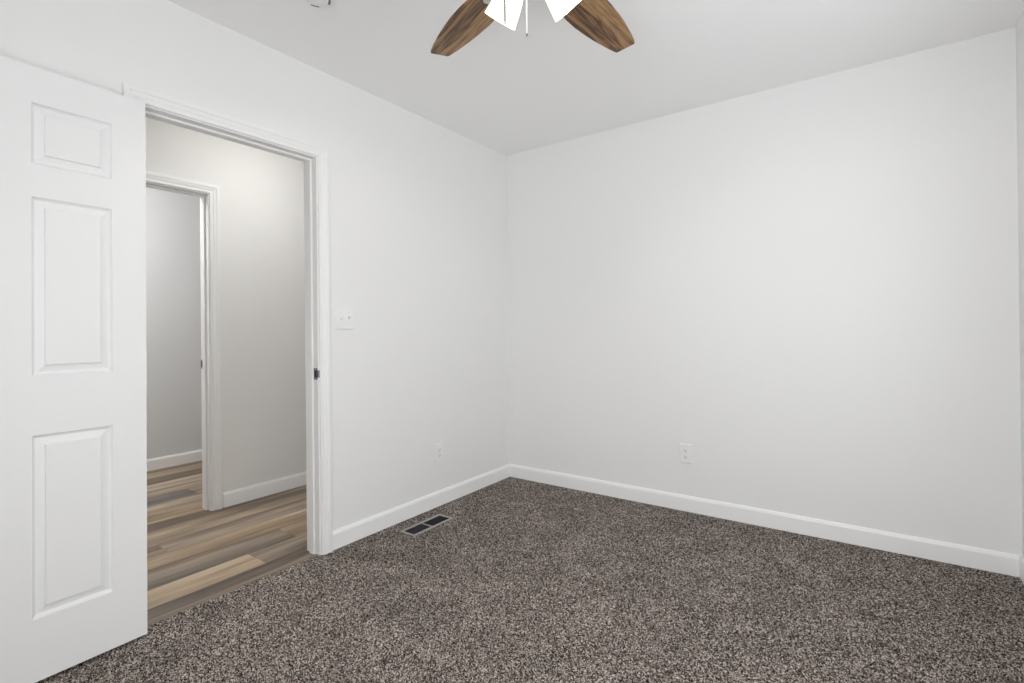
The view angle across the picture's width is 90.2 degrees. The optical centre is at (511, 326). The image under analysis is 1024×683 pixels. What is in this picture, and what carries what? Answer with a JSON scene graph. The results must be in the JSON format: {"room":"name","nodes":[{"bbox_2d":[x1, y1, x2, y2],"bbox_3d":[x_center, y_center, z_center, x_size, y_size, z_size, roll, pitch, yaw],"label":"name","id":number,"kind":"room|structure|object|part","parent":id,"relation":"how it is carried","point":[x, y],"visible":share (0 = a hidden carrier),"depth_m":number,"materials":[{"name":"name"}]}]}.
{"room":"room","nodes":[
{"label":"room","id":0,"kind":"room"},
{"bbox_2d":[146,187,201,458],"bbox_3d":[-2.783,-0.045,4.491,0.100,2.460,4.600,-1,0,35],"label":"wall","id":1,"kind":"structure","parent":0,"point":[173,276],"depth_m":4.30,"materials":[{"name":"white paint"}]},
{"bbox_2d":[147,449,201,470],"bbox_3d":[-2.725,1.122,4.456,0.012,0.094,4.600,-1,0,35],"label":"baseboard","id":2,"kind":"structure","parent":1,"relation":"attached to","point":[192,456],"depth_m":4.28,"materials":[{"name":"white paint"}]},
{"bbox_2d":[145,117,305,507],"bbox_3d":[-1.637,-0.058,3.676,0.110,2.460,4.600,-1,0,35],"label":"wall","id":3,"kind":"structure","parent":0,"point":[261,192],"depth_m":3.45,"materials":[{"name":"white paint"}]},
{"bbox_2d":[146,182,211,510],"bbox_3d":[-2.163,0.157,2.935,0.112,2.009,0.776,-1,0,35],"label":"trim","id":4,"kind":"structure","parent":3,"relation":"attached to","point":[204,197],"depth_m":3.22,"materials":[{"name":"white paint"}]},
{"bbox_2d":[146,171,221,510],"bbox_3d":[-2.110,0.133,2.897,0.018,2.054,0.866,-1,0,35],"label":"trim","id":5,"kind":"structure","parent":3,"relation":"attached to","point":[212,190],"depth_m":3.22,"materials":[{"name":"white paint"}]},
{"bbox_2d":[223,472,306,507],"bbox_3d":[-1.044,1.105,4.385,0.012,0.094,2.766,-1,0,35],"label":"baseboard","id":6,"kind":"structure","parent":3,"relation":"attached to","point":[230,498],"depth_m":3.47,"materials":[{"name":"white paint"}]},
{"bbox_2d":[0,0,508,530],"bbox_3d":[-1.171,-0.067,2.375,0.110,2.460,3.780,-1,0,35],"label":"wall","id":7,"kind":"structure","parent":0,"point":[418,206],"depth_m":2.86,"materials":[{"name":"white paint"}]},
{"bbox_2d":[0,56,147,682],"bbox_3d":[-1.549,0.149,1.582,0.114,1.971,0.750,-1,0,33],"label":"door","id":8,"kind":"structure","parent":7,"relation":"in","point":[74,575],"depth_m":1.71,"materials":[{"name":"white paint"}]},
{"bbox_2d":[122,82,332,554],"bbox_3d":[-1.182,0.119,2.246,0.018,2.060,0.873,-1,0,35],"label":"trim","id":9,"kind":"structure","parent":7,"relation":"attached to","point":[160,101],"depth_m":2.56,"materials":[{"name":"white paint"}]},
{"bbox_2d":[145,105,320,554],"bbox_3d":[-1.232,0.142,2.282,0.114,2.015,0.783,-1,0,35],"label":"trim","id":10,"kind":"structure","parent":7,"relation":"attached to","point":[310,161],"depth_m":2.57,"materials":[{"name":"white paint"}]},
{"bbox_3d":[-0.983,0.237,2.564,0.039,0.057,0.006,-1,0,26],"label":"strike plate","id":11,"kind":"part","parent":10,"relation":"part of","materials":[{"name":"black metal"}]},
{"bbox_2d":[334,307,353,328],"bbox_3d":[-0.875,-0.046,2.677,0.024,0.117,0.117,-1,0,35],"label":"light switch","id":12,"kind":"object","parent":7,"relation":"attached to","point":[344,316],"visible":1,"depth_m":2.67,"materials":[{"name":"white plastic"}]},
{"bbox_2d":[332,464,509,549],"bbox_3d":[-0.469,1.092,3.237,0.012,0.094,1.571,-1,0,35],"label":"baseboard","id":13,"kind":"structure","parent":7,"relation":"attached to","point":[348,534],"depth_m":3.05,"materials":[{"name":"white paint"}]},
{"bbox_2d":[435,443,442,462],"bbox_3d":[-0.464,0.803,3.251,0.011,0.115,0.070,-1,0,35],"label":"wall outlet","id":14,"kind":"object","parent":7,"relation":"attached to","point":[438,447],"visible":1,"depth_m":3.24,"materials":[{"name":"white plastic"}]},
{"bbox_2d":[36,460,1023,682],"bbox_3d":[-0.665,1.154,2.769,5.364,0.031,5.000,-1,0,35],"label":"floor","id":15,"kind":"structure","parent":0,"point":[527,581],"depth_m":2.09,"materials":[{"name":"carpet"}]},
{"bbox_2d":[400,514,452,536],"bbox_3d":[-0.486,1.173,2.931,0.112,0.080,0.317,-1,0,35],"label":"floor vent","id":16,"kind":"object","parent":15,"relation":"in","point":[436,520],"visible":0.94,"depth_m":2.93,"materials":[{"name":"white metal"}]},
{"bbox_2d":[168,0,1023,155],"bbox_3d":[0.001,-1.361,1.536,2.798,0.100,3.780,-1,0,35],"label":"ceiling","id":17,"kind":"structure","parent":0,"point":[507,91],"depth_m":2.41,"materials":[{"name":"white paint"}]},
{"bbox_2d":[304,0,331,6],"bbox_3d":[-0.755,-1.281,1.966,0.132,0.042,0.132,-1,0,35],"label":"smoke detector","id":18,"kind":"object","parent":17,"relation":"attached to","point":[316,3],"visible":1,"depth_m":1.99,"materials":[{"name":"white plastic"}]},
{"bbox_2d":[431,0,634,55],"bbox_3d":[0.084,-1.073,1.513,1.189,0.476,1.152,-1,0,35],"label":"ceiling fan","id":19,"kind":"object","parent":17,"relation":"hanging from","point":[598,20],"visible":1,"depth_m":1.77,"materials":[{"name":"brown wood"}]},
{"bbox_3d":[-0.157,-1.072,1.805,0.148,0.007,0.465,-9,4,-33],"label":"blade","id":20,"kind":"part","parent":19,"relation":"part of","materials":[{"name":"brown wood"}]},
{"bbox_3d":[-0.021,-0.976,1.566,0.105,0.126,0.125,0,0,-43],"label":"lamp shade","id":21,"kind":"part","parent":19,"relation":"part of","materials":[{"name":"white glass"}]},
{"bbox_3d":[-0.021,-0.952,1.459,0.006,0.158,0.005,-1,0,35],"label":"pull chain","id":22,"kind":"part","parent":19,"relation":"part of","materials":[{"name":"grey metal"}]},
{"bbox_3d":[0.042,-0.925,1.466,0.005,0.163,0.005,-1,0,35],"label":"pull chain","id":23,"kind":"part","parent":19,"relation":"part of","materials":[{"name":"white plastic"}]},
{"bbox_3d":[0.153,-0.990,1.536,0.125,0.126,0.105,-1,0,-27],"label":"lamp shade","id":24,"kind":"part","parent":19,"relation":"part of","materials":[{"name":"white glass"}]},
{"bbox_3d":[0.292,-1.076,1.784,0.148,0.007,0.465,-10,-6,38],"label":"blade","id":25,"kind":"part","parent":19,"relation":"part of","materials":[{"name":"brown wood"}]},
{"bbox_2d":[506,27,1021,576],"bbox_3d":[1.142,-0.088,3.118,2.798,2.460,0.110,-1,0,35],"label":"wall","id":26,"kind":"structure","parent":0,"point":[810,287],"depth_m":2.77,"materials":[{"name":"white paint"}]},
{"bbox_2d":[680,443,691,463],"bbox_3d":[1.059,0.773,3.107,0.070,0.115,0.011,-1,0,35],"label":"wall outlet","id":27,"kind":"object","parent":26,"relation":"attached to","point":[685,449],"visible":1,"depth_m":3.10,"materials":[{"name":"white plastic"}]},
{"bbox_2d":[510,464,1019,576],"bbox_3d":[1.118,1.075,3.065,2.774,0.094,0.012,-1,0,35],"label":"baseboard","id":28,"kind":"structure","parent":26,"relation":"attached to","point":[951,553],"depth_m":2.76,"materials":[{"name":"white paint"}]},
{"bbox_2d":[1016,11,1023,557],"bbox_3d":[1.243,-0.095,0.726,0.140,2.460,3.890,-1,0,35],"label":"wall","id":29,"kind":"structure","parent":0,"point":[1020,25],"depth_m":2.22,"materials":[{"name":"white paint"}]},
{"bbox_2d":[1019,556,1023,583],"bbox_3d":[1.161,1.069,0.722,0.012,0.094,3.780,-1,0,35],"label":"baseboard","id":30,"kind":"structure","parent":29,"relation":"attached to","point":[1021,559],"depth_m":2.22,"materials":[{"name":"white paint"}]}
]}

